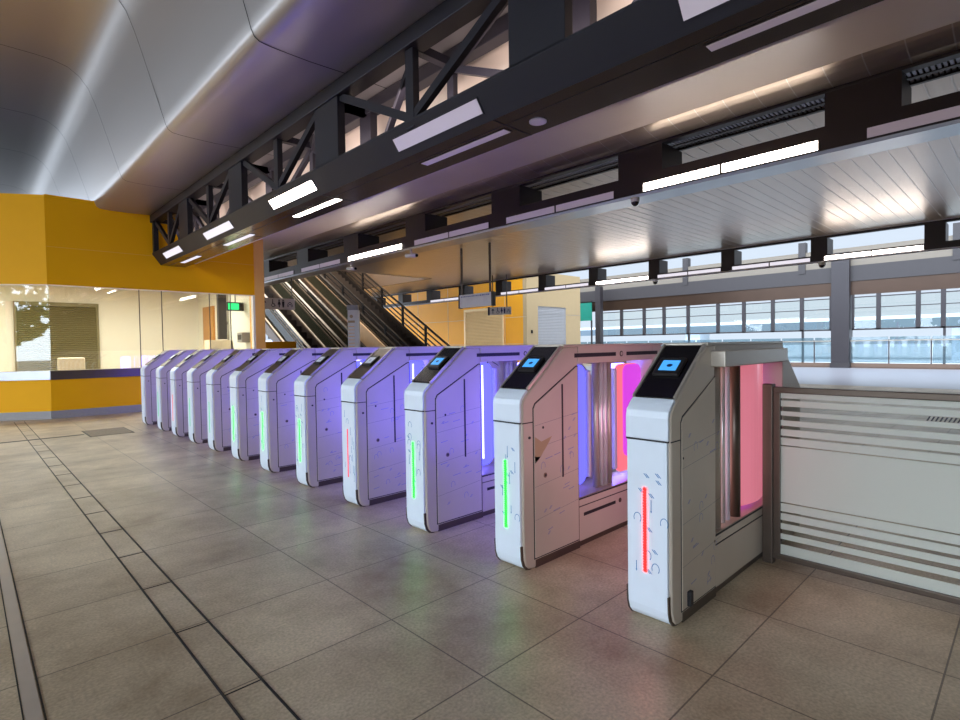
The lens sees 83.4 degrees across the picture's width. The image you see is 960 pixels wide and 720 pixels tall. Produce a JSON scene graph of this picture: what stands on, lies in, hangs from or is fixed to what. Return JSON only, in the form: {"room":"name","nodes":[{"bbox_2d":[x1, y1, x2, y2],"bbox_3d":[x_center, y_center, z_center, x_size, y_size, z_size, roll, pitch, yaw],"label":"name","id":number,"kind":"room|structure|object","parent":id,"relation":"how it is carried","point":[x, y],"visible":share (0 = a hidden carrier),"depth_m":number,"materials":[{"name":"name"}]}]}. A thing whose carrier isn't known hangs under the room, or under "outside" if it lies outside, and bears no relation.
{"room":"railway station","nodes":[
{"label":"railway station","id":0,"kind":"room"},
{"bbox_2d":[0,193,51,420],"bbox_3d":[-10.105,-0.811,8.356,6.010,3.705,0.132,-1,2,-12],"label":"wall","id":1,"kind":"structure","parent":0,"point":[22,216],"depth_m":8.85,"materials":[{"name":"yellow paint"}]},
{"bbox_2d":[0,285,250,371],"bbox_3d":[-9.976,-0.362,9.339,10.600,2.750,3.900,-2,2,-44],"label":"wall","id":2,"kind":"structure","parent":0,"point":[119,330],"depth_m":13.21,"materials":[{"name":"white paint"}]},
{"bbox_2d":[0,370,56,380],"bbox_3d":[-10.090,0.314,8.439,6.030,0.148,0.290,-1,2,-12],"label":"counter ledge","id":3,"kind":"object","parent":2,"relation":"attached to","point":[4,375],"visible":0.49,"depth_m":8.85,"materials":[{"name":"metal"}]},
{"bbox_2d":[13,301,100,370],"bbox_3d":[-9.634,-0.469,12.326,1.540,1.690,0.070,-2,2,-44],"label":"roller shutter","id":4,"kind":"object","parent":2,"relation":"attached to","point":[34,327],"visible":0.89,"depth_m":12.26,"materials":[{"name":"metal"}]},
{"bbox_2d":[203,306,215,341],"bbox_3d":[-6.912,-0.252,13.715,0.117,2.200,0.750,-2,2,-44],"label":"door","id":5,"kind":"structure","parent":2,"relation":"in","point":[206,327],"depth_m":13.65,"materials":[{"name":"brown wood"}]},
{"bbox_2d":[43,194,254,418],"bbox_3d":[-5.968,-0.929,10.143,3.400,3.720,0.132,-2,2,-44],"label":"wall","id":6,"kind":"structure","parent":0,"point":[88,245],"depth_m":9.53,"materials":[{"name":"yellow paint"}]},
{"bbox_2d":[51,368,140,379],"bbox_3d":[-6.743,0.235,9.483,1.300,0.148,0.290,-2,2,-44],"label":"counter ledge","id":7,"kind":"object","parent":6,"relation":"attached to","point":[112,372],"visible":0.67,"depth_m":9.35,"materials":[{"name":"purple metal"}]},
{"bbox_2d":[138,290,231,366],"bbox_3d":[-5.972,-0.186,10.150,3.360,2.235,0.030,-2,2,-44],"label":"bar","id":8,"kind":"object","parent":6,"relation":"attached to","point":[138,290],"visible":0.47,"depth_m":10.14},
{"bbox_2d":[251,295,255,348],"bbox_3d":[-4.741,-0.236,11.321,0.040,2.235,0.110,-2,2,-44],"label":"frame","id":9,"kind":"object","parent":6,"relation":"attached to","point":[253,296],"visible":0.64,"depth_m":11.28,"materials":[{"name":"white paint"}]},
{"bbox_2d":[0,0,507,217],"bbox_3d":[-4.683,-3.347,7.247,3.100,1.485,31.000,-2,2,-44],"label":"ceiling","id":10,"kind":"structure","parent":0,"point":[213,81],"depth_m":6.21,"materials":[{"name":"metal"}]},
{"bbox_2d":[1,0,384,195],"bbox_3d":[-3.748,-3.332,6.274,3.100,1.485,19.712,-2,2,-44],"label":"joint","id":11,"kind":"object","parent":10,"relation":"attached to","point":[243,0],"visible":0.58,"depth_m":6.07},
{"bbox_2d":[150,0,883,266],"bbox_3d":[-0.545,-2.149,4.615,0.580,0.910,15.444,-2,2,-44],"label":"roof truss","id":12,"kind":"object","parent":10,"relation":"attached to","point":[566,64],"visible":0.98,"depth_m":4.08,"materials":[{"name":"metal"}]},
{"bbox_2d":[202,220,233,239],"bbox_3d":[-3.708,-1.830,7.623,0.080,0.107,1.100,-2,2,-44],"label":"light","id":13,"kind":"object","parent":12,"relation":"attached to","point":[226,226],"visible":1,"depth_m":7.58,"materials":[{"name":"plastic"}]},
{"bbox_2d":[268,179,317,209],"bbox_3d":[-2.067,-1.808,5.920,0.080,0.107,1.070,-2,2,-44],"label":"light","id":14,"kind":"object","parent":12,"relation":"attached to","point":[308,187],"visible":1,"depth_m":5.87,"materials":[{"name":"plastic"}]},
{"bbox_2d":[292,198,342,217],"bbox_3d":[-1.860,-1.721,6.107,0.090,0.017,1.054,-2,2,-44],"label":"soffit light","id":15,"kind":"object","parent":12,"relation":"attached to","point":[334,200],"visible":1,"depth_m":6.05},
{"bbox_2d":[392,97,484,152],"bbox_3d":[-0.349,-1.784,4.136,0.080,0.107,1.025,-2,2,-44],"label":"light","id":16,"kind":"object","parent":12,"relation":"attached to","point":[471,109],"visible":1,"depth_m":4.08,"materials":[{"name":"plastic"}]},
{"bbox_2d":[419,128,512,165],"bbox_3d":[-0.141,-1.698,4.323,0.090,0.017,1.009,-2,2,-44],"label":"soffit light","id":17,"kind":"object","parent":12,"relation":"attached to","point":[499,133],"visible":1,"depth_m":4.26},
{"bbox_2d":[676,0,733,23],"bbox_3d":[1.370,-1.761,2.351,0.080,0.107,1.040,-2,2,-44],"label":"light","id":18,"kind":"object","parent":12,"relation":"attached to","point":[689,10],"visible":1,"depth_m":2.67,"materials":[{"name":"plastic"}]},
{"bbox_2d":[703,0,839,52],"bbox_3d":[1.577,-1.675,2.538,0.090,0.017,1.024,-2,2,-44],"label":"soffit light","id":19,"kind":"object","parent":12,"relation":"attached to","point":[813,5],"visible":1,"depth_m":2.67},
{"bbox_2d":[266,342,295,348],"bbox_3d":[-5.518,0.153,14.612,1.100,1.300,0.100,-2,2,-44],"label":"wall","id":20,"kind":"structure","parent":0,"point":[269,345],"depth_m":14.63,"materials":[{"name":"paint"}]},
{"bbox_2d":[347,271,427,288],"bbox_3d":[-5.874,-4.608,23.578,0.100,3.260,11.800,-2,2,-44],"label":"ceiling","id":21,"kind":"structure","parent":0,"point":[382,280],"depth_m":21.51,"materials":[{"name":"brown metal"}]},
{"bbox_2d":[0,363,959,719],"bbox_3d":[-3.226,0.742,15.646,35.000,0.001,41.000,-2,2,-44],"label":"floor","id":22,"kind":"structure","parent":0,"point":[346,610],"depth_m":2.25,"materials":[{"name":"tile"}]},
{"bbox_2d":[0,521,46,719],"bbox_3d":[-3.220,1.069,3.577,0.054,0.004,13.600,-2,2,-44],"label":"floor strip","id":23,"kind":"object","parent":22,"relation":"on","point":[30,701],"visible":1,"depth_m":2.04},
{"bbox_2d":[57,357,84,369],"bbox_3d":[-7.803,0.452,10.401,0.546,0.999,0.590,-2,2,-44],"label":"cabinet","id":24,"kind":"object","parent":22,"relation":"on","point":[73,363],"visible":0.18,"depth_m":10.51,"materials":[{"name":"beige paint"}]},
{"bbox_2d":[82,427,133,436],"bbox_3d":[-5.148,0.991,7.454,0.500,0.005,0.720,-2,2,-44],"label":"access cover","id":25,"kind":"object","parent":22,"relation":"on","point":[120,430],"visible":1,"depth_m":7.43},
{"bbox_2d":[14,421,300,719],"bbox_3d":[-2.769,1.056,3.845,0.131,0.002,13.360,-2,2,-44],"label":"groove","id":26,"kind":"object","parent":22,"relation":"on","point":[223,695],"visible":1,"depth_m":2.27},
{"bbox_2d":[140,350,181,424],"bbox_3d":[-4.432,0.390,8.687,1.750,1.118,0.206,-2,2,-44],"label":"gate","id":27,"kind":"object","parent":22,"relation":"on","point":[148,371],"visible":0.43,"depth_m":8.09,"materials":[{"name":"metal"}]},
{"bbox_2d":[156,349,205,430],"bbox_3d":[-3.819,0.398,8.050,1.751,1.118,0.206,-2,2,-44],"label":"gate","id":28,"kind":"object","parent":22,"relation":"on","point":[163,391],"visible":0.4,"depth_m":7.44,"materials":[{"name":"metal"}]},
{"bbox_2d":[204,340,230,349],"bbox_3d":[-6.097,0.202,12.590,0.500,1.330,0.370,-2,2,-44],"label":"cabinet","id":29,"kind":"object","parent":22,"relation":"on","point":[215,344],"visible":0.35,"depth_m":12.43,"materials":[{"name":"beige paint"}]},
{"bbox_2d":[216,294,227,338],"bbox_3d":[-6.085,-1.123,12.730,0.210,1.270,0.120,-2,2,-44],"label":"duct riser","id":30,"kind":"object","parent":29,"relation":"on","point":[222,323],"visible":0.82,"depth_m":12.68,"materials":[{"name":"grey metal"}]},
{"bbox_2d":[170,348,273,436],"bbox_3d":[-3.329,0.405,7.540,1.751,1.118,0.206,-2,2,-44],"label":"gate","id":31,"kind":"object","parent":22,"relation":"on","point":[178,374],"visible":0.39,"depth_m":6.94,"materials":[{"name":"metal"}]},
{"bbox_2d":[187,348,274,443],"bbox_3d":[-2.828,0.412,7.021,1.751,1.118,0.206,-2,2,-44],"label":"gate","id":32,"kind":"object","parent":22,"relation":"on","point":[196,376],"visible":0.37,"depth_m":6.42,"materials":[{"name":"metal"}]},
{"bbox_2d":[206,348,275,450],"bbox_3d":[-2.338,0.418,6.511,1.751,1.118,0.206,-2,2,-44],"label":"gate","id":33,"kind":"object","parent":22,"relation":"on","point":[217,378],"visible":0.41,"depth_m":5.92,"materials":[{"name":"metal"}]},
{"bbox_2d":[249,239,265,348],"bbox_3d":[-4.729,-0.833,11.457,0.200,3.420,0.320,-2,2,-44],"label":"column","id":34,"kind":"structure","parent":22,"relation":"on","point":[257,245],"depth_m":11.33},
{"bbox_2d":[229,347,343,460],"bbox_3d":[-1.837,0.425,5.992,1.751,1.118,0.206,-2,2,-44],"label":"gate","id":35,"kind":"object","parent":22,"relation":"on","point":[244,398],"visible":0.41,"depth_m":5.41,"materials":[{"name":"metal"}]},
{"bbox_2d":[264,282,347,347],"bbox_3d":[-6.869,-2.300,17.700,1.320,6.093,9.961,-2,2,-44],"label":"escalator","id":36,"kind":"object","parent":22,"relation":"on","point":[299,325],"visible":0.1,"depth_m":16.63,"materials":[{"name":"beige metal"}]},
{"bbox_2d":[258,347,364,472],"bbox_3d":[-1.333,0.432,5.468,1.751,1.118,0.206,-2,2,-44],"label":"gate","id":37,"kind":"object","parent":22,"relation":"on","point":[276,384],"visible":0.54,"depth_m":4.89,"materials":[{"name":"metal"}]},
{"bbox_2d":[286,266,396,347],"bbox_3d":[-5.627,-2.351,18.895,1.270,6.093,9.961,-2,2,-44],"label":"escalator","id":38,"kind":"object","parent":22,"relation":"on","point":[315,291],"visible":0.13,"depth_m":18.21,"materials":[{"name":"brown metal"}]},
{"bbox_2d":[347,305,359,346],"bbox_3d":[-3.433,-0.359,14.675,0.320,2.260,0.204,-1,2,-6],"label":"pylon","id":39,"kind":"object","parent":22,"relation":"on","point":[353,312],"visible":0.59,"depth_m":14.57,"materials":[{"name":"white plastic"}]},
{"bbox_2d":[294,346,428,486],"bbox_3d":[-0.820,0.439,4.935,1.751,1.118,0.206,-2,2,-44],"label":"gate","id":40,"kind":"object","parent":22,"relation":"on","point":[317,390],"visible":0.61,"depth_m":4.38,"materials":[{"name":"metal"}]},
{"bbox_2d":[321,271,449,346],"bbox_3d":[-4.598,-2.482,20.539,1.802,6.218,9.212,-2,2,-44],"label":"staircase","id":41,"kind":"structure","parent":22,"relation":"on","point":[369,307],"depth_m":20.17,"materials":[{"name":"brown metal"}]},
{"bbox_2d":[341,345,498,506],"bbox_3d":[-0.298,0.446,4.394,1.751,1.118,0.206,-2,2,-44],"label":"gate","id":42,"kind":"object","parent":22,"relation":"on","point":[372,395],"visible":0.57,"depth_m":3.86,"materials":[{"name":"metal"}]},
{"bbox_2d":[404,344,592,532],"bbox_3d":[0.231,0.453,3.843,1.752,1.118,0.206,-2,2,-44],"label":"gate","id":43,"kind":"object","parent":22,"relation":"on","point":[448,404],"visible":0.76,"depth_m":3.34,"materials":[{"name":"metal"}]},
{"bbox_2d":[412,442,414,497],"bbox_3d":[-0.402,0.663,3.250,0.005,0.340,0.014,-2,2,-44],"label":"light","id":44,"kind":"object","parent":43,"relation":"attached to","point":[413,443],"depth_m":3.25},
{"bbox_2d":[481,365,483,458],"bbox_3d":[-0.002,0.350,3.589,0.069,0.625,0.018,-2,2,-44],"label":"light","id":45,"kind":"object","parent":43,"relation":"attached to","point":[482,366],"depth_m":3.61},
{"bbox_2d":[493,343,662,569],"bbox_3d":[0.761,0.460,3.293,1.752,1.118,0.206,-2,2,-44],"label":"gate","id":46,"kind":"object","parent":22,"relation":"on","point":[545,508],"visible":0.87,"depth_m":2.84,"materials":[{"name":"metal"}]},
{"bbox_2d":[504,460,506,527],"bbox_3d":[0.128,0.670,2.699,0.005,0.340,0.014,-2,2,-44],"label":"light","id":47,"kind":"object","parent":46,"relation":"attached to","point":[505,461],"depth_m":2.70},
{"bbox_2d":[580,301,592,363],"bbox_3d":[5.751,-1.522,30.315,0.080,3.460,1.320,-2,2,-44],"label":"sign panel","id":48,"kind":"object","parent":22,"relation":"on","point":[585,307],"visible":0.54,"depth_m":30.00,"materials":[{"name":"teal metal"}]},
{"bbox_2d":[595,286,602,343],"bbox_3d":[6.475,-1.875,29.259,0.340,4.200,0.380,-2,2,-44],"label":"slim column","id":49,"kind":"structure","parent":22,"relation":"on","point":[599,289],"depth_m":29.14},
{"bbox_2d":[626,341,799,625],"bbox_3d":[1.266,0.469,2.682,1.632,1.118,0.261,-2,2,-44],"label":"gate","id":50,"kind":"object","parent":22,"relation":"on","point":[694,417],"visible":0.93,"depth_m":2.25,"materials":[{"name":"metal"}]},
{"bbox_2d":[643,487,646,571],"bbox_3d":[0.657,0.677,2.150,0.005,0.340,0.014,-2,2,-44],"label":"light","id":51,"kind":"object","parent":50,"relation":"attached to","point":[644,488],"depth_m":2.15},
{"bbox_2d":[586,361,959,369],"bbox_3d":[7.729,0.116,28.965,0.320,0.200,37.000,-2,2,-44],"label":"baseboard","id":52,"kind":"structure","parent":22,"relation":"on","point":[793,364],"depth_m":20.61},
{"bbox_2d":[688,304,717,342],"bbox_3d":[10.676,-1.292,25.814,0.120,2.700,1.440,-2,2,-44],"label":"window","id":53,"kind":"structure","parent":52,"relation":"on","point":[716,306],"depth_m":25.77,"materials":[{"name":"grey metal"}]},
{"bbox_2d":[606,296,959,363],"bbox_3d":[11.736,-1.277,24.670,0.180,2.700,21.320,-2,2,-44],"label":"window","id":54,"kind":"structure","parent":52,"relation":"on","point":[829,298],"depth_m":22.05,"materials":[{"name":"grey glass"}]},
{"bbox_2d":[943,289,959,363],"bbox_3d":[17.186,-1.205,19.054,0.120,2.700,1.230,-2,2,-44],"label":"window","id":55,"kind":"structure","parent":52,"relation":"on","point":[944,290],"depth_m":19.42,"materials":[{"name":"grey metal"}]},
{"bbox_2d":[830,252,852,367],"bbox_3d":[14.584,-1.989,21.724,0.660,4.600,0.680,-2,2,-44],"label":"column","id":56,"kind":"structure","parent":22,"relation":"on","point":[841,297],"depth_m":21.51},
{"bbox_2d":[762,383,959,604],"bbox_3d":[2.148,0.581,2.020,0.050,0.905,2.020,-2,2,-44],"label":"glass barrier","id":57,"kind":"object","parent":22,"relation":"on","point":[914,493],"visible":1,"depth_m":2.44,"materials":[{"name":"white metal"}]},
{"bbox_2d":[383,274,580,362],"bbox_3d":[-2.846,-1.904,31.722,4.010,4.400,18.320,-2,2,-44],"label":"wall","id":58,"kind":"structure","parent":0,"point":[445,319],"depth_m":25.98,"materials":[{"name":"beige paint"}]},
{"bbox_2d":[464,308,503,345],"bbox_3d":[0.167,-1.018,25.694,0.060,2.870,2.680,-2,2,-44],"label":"roller shutter","id":59,"kind":"object","parent":58,"relation":"attached to","point":[480,318],"visible":0.64,"depth_m":25.71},
{"bbox_2d":[538,306,565,344],"bbox_3d":[3.329,-1.088,25.059,2.260,2.950,0.060,-2,2,-44],"label":"roller shutter","id":60,"kind":"object","parent":58,"relation":"attached to","point":[551,329],"visible":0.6,"depth_m":25.05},
{"bbox_2d":[193,0,891,263],"bbox_3d":[0.549,-2.206,4.110,0.060,0.850,19.200,-2,2,-44],"label":"wall","id":61,"kind":"structure","parent":0,"point":[498,58],"depth_m":4.63,"materials":[{"name":"metal"}]},
{"bbox_2d":[263,0,959,251],"bbox_3d":[-3.499,-2.551,9.787,2.080,0.010,33.000,-2,2,-44],"label":"ceiling","id":62,"kind":"structure","parent":0,"point":[893,21],"depth_m":5.10,"materials":[{"name":"metal"}]},
{"bbox_2d":[263,21,959,260],"bbox_3d":[-3.743,-2.577,11.800,0.360,0.061,30.240,-2,2,-44],"label":"beam","id":63,"kind":"structure","parent":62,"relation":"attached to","point":[944,39],"depth_m":5.54,"materials":[{"name":"metal"}]},
{"bbox_2d":[264,49,959,286],"bbox_3d":[-1.916,-2.320,10.620,0.600,0.695,26.000,-2,2,-44],"label":"boxed beam","id":64,"kind":"structure","parent":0,"point":[852,107],"depth_m":6.05,"materials":[{"name":"metal"}]},
{"bbox_2d":[265,278,294,309],"bbox_3d":[-4.979,-1.615,13.024,1.020,0.775,0.061,-2,2,-44],"label":"direction sign","id":65,"kind":"object","parent":64,"relation":"hanging from","point":[270,303],"visible":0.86,"depth_m":13.13,"materials":[{"name":"black"}]},
{"bbox_2d":[301,259,340,272],"bbox_3d":[-3.521,-2.067,11.854,0.016,0.101,1.780,-2,2,-44],"label":"strip light","id":66,"kind":"object","parent":64,"relation":"attached to","point":[338,261],"visible":1,"depth_m":11.79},
{"bbox_2d":[320,259,339,267],"bbox_3d":[-3.214,-2.063,11.529,0.007,0.085,0.865,-2,2,-44],"label":"diffuser","id":67,"kind":"object","parent":66,"relation":"attached to","point":[334,262],"depth_m":11.51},
{"bbox_2d":[348,243,401,261],"bbox_3d":[-2.038,-2.047,10.314,0.016,0.101,1.852,-2,2,-44],"label":"strip light","id":68,"kind":"object","parent":64,"relation":"attached to","point":[398,246],"visible":1,"depth_m":10.25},
{"bbox_2d":[348,251,372,260],"bbox_3d":[-2.365,-2.051,10.646,0.007,0.085,0.901,-2,2,-44],"label":"diffuser","id":69,"kind":"object","parent":68,"relation":"attached to","point":[367,254],"depth_m":10.63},
{"bbox_2d":[374,244,401,254],"bbox_3d":[-1.719,-2.042,9.976,0.007,0.085,0.901,-2,2,-44],"label":"diffuser","id":70,"kind":"object","parent":68,"relation":"attached to","point":[399,246],"depth_m":9.94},
{"bbox_2d":[414,222,488,245],"bbox_3d":[-0.503,-2.026,8.720,0.016,0.101,1.842,-2,2,-44],"label":"strip light","id":71,"kind":"object","parent":64,"relation":"attached to","point":[482,226],"visible":1,"depth_m":8.64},
{"bbox_2d":[414,232,447,244],"bbox_3d":[-0.828,-2.030,9.051,0.007,0.085,0.896,-2,2,-44],"label":"diffuser","id":72,"kind":"object","parent":71,"relation":"attached to","point":[441,236],"depth_m":9.03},
{"bbox_2d":[449,222,488,236],"bbox_3d":[-0.185,-2.022,8.384,0.007,0.085,0.896,-2,2,-44],"label":"diffuser","id":73,"kind":"object","parent":71,"relation":"attached to","point":[482,226],"depth_m":8.36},
{"bbox_2d":[506,191,614,223],"bbox_3d":[1.001,-2.006,7.158,0.016,0.101,1.795,-2,2,-44],"label":"strip light","id":74,"kind":"object","parent":64,"relation":"attached to","point":[610,195],"visible":1,"depth_m":7.06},
{"bbox_2d":[506,206,553,223],"bbox_3d":[0.685,-2.010,7.480,0.007,0.085,0.872,-2,2,-44],"label":"diffuser","id":75,"kind":"object","parent":74,"relation":"attached to","point":[548,210],"depth_m":7.47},
{"bbox_2d":[556,191,613,211],"bbox_3d":[1.311,-2.002,6.830,0.007,0.085,0.872,-2,2,-44],"label":"diffuser","id":76,"kind":"object","parent":74,"relation":"attached to","point":[606,196],"depth_m":6.80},
{"bbox_2d":[274,58,959,261],"bbox_3d":[0.502,-2.633,8.224,0.680,0.080,19.200,-2,2,-44],"label":"louvres","id":77,"kind":"object","parent":64,"relation":"attached to","point":[955,70],"visible":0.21,"depth_m":6.25,"materials":[{"name":"metal"}]},
{"bbox_2d":[643,140,818,191],"bbox_3d":[2.502,-1.986,5.599,0.016,0.101,1.778,-2,2,-44],"label":"strip light","id":78,"kind":"object","parent":64,"relation":"attached to","point":[813,146],"visible":1,"depth_m":5.49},
{"bbox_2d":[643,165,718,190],"bbox_3d":[2.189,-1.990,5.918,0.007,0.085,0.864,-2,2,-44],"label":"diffuser","id":79,"kind":"object","parent":78,"relation":"attached to","point":[712,170],"depth_m":5.89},
{"bbox_2d":[722,141,817,172],"bbox_3d":[2.809,-1.981,5.274,0.007,0.085,0.864,-2,2,-44],"label":"diffuser","id":80,"kind":"object","parent":78,"relation":"attached to","point":[809,147],"depth_m":5.24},
{"bbox_2d":[866,105,959,139],"bbox_3d":[3.994,-1.966,4.050,0.016,0.101,1.810,-2,2,-44],"label":"strip light","id":81,"kind":"object","parent":64,"relation":"attached to","point":[953,112],"visible":1,"depth_m":4.46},
{"bbox_2d":[287,73,959,296],"bbox_3d":[-0.499,-2.848,15.588,8.140,0.003,31.200,-2,2,-44],"label":"ceiling","id":82,"kind":"structure","parent":0,"point":[920,182],"depth_m":10.44,"materials":[{"name":"metal"}]},
{"bbox_2d":[458,242,495,308],"bbox_3d":[-0.096,-2.038,13.140,0.110,1.500,1.200,-2,2,-44],"label":"direction sign","id":83,"kind":"object","parent":82,"relation":"hanging from","point":[486,298],"visible":1,"depth_m":13.06,"materials":[{"name":"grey metal"}]},
{"bbox_2d":[488,275,510,314],"bbox_3d":[0.667,-2.250,18.654,0.820,1.380,0.070,0,2,18],"label":"direction sign","id":84,"kind":"object","parent":82,"relation":"hanging from","point":[492,310],"visible":0.98,"depth_m":18.63,"materials":[{"name":"white plastic"}]},
{"bbox_2d":[373,218,959,307],"bbox_3d":[2.649,-2.724,18.482,0.600,0.740,31.000,-2,2,-44],"label":"boxed beam","id":85,"kind":"structure","parent":82,"relation":"attached to","point":[936,233],"depth_m":14.17,"materials":[{"name":"metal"}]},
{"bbox_2d":[596,276,648,284],"bbox_3d":[4.284,-2.410,16.354,0.016,0.101,1.800,-2,2,-44],"label":"strip light","id":86,"kind":"object","parent":85,"relation":"attached to","point":[642,277],"visible":1,"depth_m":16.29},
{"bbox_2d":[621,276,647,281],"bbox_3d":[4.594,-2.406,16.024,0.007,0.085,0.875,-2,2,-44],"label":"diffuser","id":87,"kind":"object","parent":86,"relation":"attached to","point":[643,277],"depth_m":16.02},
{"bbox_2d":[375,217,959,307],"bbox_3d":[2.422,-2.663,18.264,0.045,0.605,31.000,-2,2,-44],"label":"trim","id":88,"kind":"structure","parent":85,"relation":"attached to","point":[953,217],"depth_m":13.88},
{"bbox_2d":[657,268,720,277],"bbox_3d":[5.726,-2.391,14.855,0.016,0.101,1.800,-2,2,-44],"label":"strip light","id":89,"kind":"object","parent":85,"relation":"attached to","point":[714,269],"visible":1,"depth_m":14.81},
{"bbox_2d":[658,272,686,277],"bbox_3d":[5.409,-2.395,15.178,0.007,0.085,0.875,-2,2,-44],"label":"diffuser","id":90,"kind":"object","parent":89,"relation":"attached to","point":[679,273],"depth_m":15.17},
{"bbox_2d":[688,268,720,274],"bbox_3d":[6.037,-2.387,14.526,0.007,0.085,0.875,-2,2,-44],"label":"diffuser","id":91,"kind":"object","parent":89,"relation":"attached to","point":[715,269],"depth_m":14.51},
{"bbox_2d":[732,258,810,269],"bbox_3d":[7.169,-2.372,13.357,0.016,0.101,1.800,-2,2,-44],"label":"strip light","id":92,"kind":"object","parent":85,"relation":"attached to","point":[804,260],"visible":1,"depth_m":13.30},
{"bbox_2d":[732,263,768,269],"bbox_3d":[6.852,-2.376,13.680,0.007,0.085,0.875,-2,2,-44],"label":"diffuser","id":93,"kind":"object","parent":92,"relation":"attached to","point":[758,265],"depth_m":13.67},
{"bbox_2d":[770,258,809,265],"bbox_3d":[7.480,-2.367,13.028,0.007,0.085,0.875,-2,2,-44],"label":"diffuser","id":94,"kind":"object","parent":92,"relation":"attached to","point":[804,260],"depth_m":13.01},
{"bbox_2d":[824,245,923,259],"bbox_3d":[8.612,-2.352,11.859,0.016,0.101,1.800,-2,2,-44],"label":"strip light","id":95,"kind":"object","parent":85,"relation":"attached to","point":[919,247],"visible":1,"depth_m":11.80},
{"bbox_2d":[825,251,870,259],"bbox_3d":[8.295,-2.356,12.182,0.007,0.085,0.875,-2,2,-44],"label":"diffuser","id":96,"kind":"object","parent":95,"relation":"attached to","point":[867,253],"depth_m":12.16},
{"bbox_2d":[872,245,922,254],"bbox_3d":[8.923,-2.348,11.530,0.007,0.085,0.875,-2,2,-44],"label":"diffuser","id":97,"kind":"object","parent":95,"relation":"attached to","point":[920,247],"depth_m":11.52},
{"bbox_2d":[580,256,959,301],"bbox_3d":[7.682,-3.528,28.872,0.300,0.610,37.000,-2,2,-44],"label":"wall","id":98,"kind":"structure","parent":0,"point":[938,265],"depth_m":23.09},
{"bbox_2d":[602,267,682,289],"bbox_3d":[8.337,-4.187,28.106,0.180,0.730,4.760,-2,2,-44],"label":"panel","id":99,"kind":"object","parent":98,"relation":"attached to","point":[672,280],"visible":0.43,"depth_m":28.03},
{"bbox_2d":[688,254,797,281],"bbox_3d":[11.823,-4.140,24.487,0.180,0.730,4.810,-2,2,-44],"label":"panel","id":100,"kind":"object","parent":98,"relation":"attached to","point":[786,268],"visible":0.64,"depth_m":24.12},
{"bbox_2d":[592,273,959,311],"bbox_3d":[7.691,-2.953,28.888,0.200,0.540,37.000,-2,2,-44],"label":"horizontal beam","id":101,"kind":"structure","parent":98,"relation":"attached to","point":[951,280],"depth_m":23.04,"materials":[{"name":"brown metal"}]},
{"bbox_2d":[664,306,687,334],"bbox_3d":[9.733,-1.955,26.765,0.120,1.400,1.250,-2,2,-44],"label":"window","id":102,"kind":"structure","parent":101,"relation":"attached to","point":[686,307],"depth_m":26.67,"materials":[{"name":"grey metal"}]},
{"bbox_2d":[718,302,742,333],"bbox_3d":[11.568,-1.930,24.860,0.120,1.400,1.160,-2,2,-44],"label":"window","id":103,"kind":"structure","parent":101,"relation":"attached to","point":[719,305],"depth_m":25.01,"materials":[{"name":"grey metal"}]},
{"bbox_2d":[743,300,771,332],"bbox_3d":[12.390,-1.919,24.006,0.120,1.400,1.210,-2,2,-44],"label":"window","id":104,"kind":"structure","parent":101,"relation":"attached to","point":[744,303],"depth_m":24.21,"materials":[{"name":"grey metal"}]},
{"bbox_2d":[772,298,801,331],"bbox_3d":[13.201,-1.908,23.164,0.120,1.400,1.130,-2,2,-44],"label":"window","id":105,"kind":"structure","parent":101,"relation":"attached to","point":[800,300],"depth_m":23.18,"materials":[{"name":"grey metal"}]},
{"bbox_2d":[852,293,877,329],"bbox_3d":[15.126,-1.882,21.165,0.120,1.400,0.860,-2,2,-44],"label":"window","id":106,"kind":"structure","parent":101,"relation":"attached to","point":[853,296],"depth_m":21.19,"materials":[{"name":"grey metal"}]},
{"bbox_2d":[878,291,917,329],"bbox_3d":[15.841,-1.872,20.423,0.120,1.400,1.200,-2,2,-44],"label":"window","id":107,"kind":"structure","parent":101,"relation":"attached to","point":[916,293],"depth_m":20.45,"materials":[{"name":"grey metal"}]},
{"bbox_2d":[918,289,942,328],"bbox_3d":[16.503,-1.863,19.735,0.120,1.400,0.710,-2,2,-44],"label":"window","id":108,"kind":"structure","parent":101,"relation":"attached to","point":[941,291],"depth_m":19.81,"materials":[{"name":"grey metal"}]},
{"bbox_2d":[596,222,959,286],"bbox_3d":[11.717,-4.277,24.626,0.330,1.300,24.960,-2,2,-44],"label":"post","id":109,"kind":"object","parent":98,"relation":"attached to","point":[802,247],"visible":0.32,"depth_m":22.54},
{"bbox_2d":[806,235,952,269],"bbox_3d":[15.273,-4.093,20.903,0.180,0.730,4.660,-2,2,-44],"label":"panel","id":110,"kind":"object","parent":98,"relation":"attached to","point":[949,252],"visible":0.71,"depth_m":20.50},
{"bbox_2d":[585,366,959,389],"bbox_3d":[11.833,0.467,17.372,9.900,0.001,22.600,-2,2,-44],"label":"platform","id":111,"kind":"object","parent":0,"point":[877,377],"visible":0.33,"depth_m":15.88,"materials":[{"name":"tile"}]},
{"label":"ceiling","id":112,"kind":"structure","parent":0,"visible":0},
{"bbox_2d":[226,295,243,310],"bbox_3d":[-5.416,-1.415,11.915,0.360,0.660,0.056,-2,2,-44],"label":"exit sign","id":113,"kind":"object","parent":112,"relation":"hanging from","point":[235,306],"visible":0.91,"depth_m":11.90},
{"label":"outside","id":114,"kind":"structure","parent":0,"visible":0},
{"bbox_2d":[783,343,959,363],"bbox_3d":[54.992,-3.546,177.867,274.000,0.001,420.000,-2,2,-44],"label":"floor","id":115,"kind":"structure","parent":114,"point":[862,353],"depth_m":80.83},
{"bbox_2d":[266,313,959,359],"bbox_3d":[3.152,-2.910,100.184,8.400,4.500,260.000,-2,2,-44],"label":"viaduct","id":116,"kind":"object","parent":115,"relation":"on","point":[952,319],"visible":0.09,"depth_m":61.41,"materials":[{"name":"concrete"}]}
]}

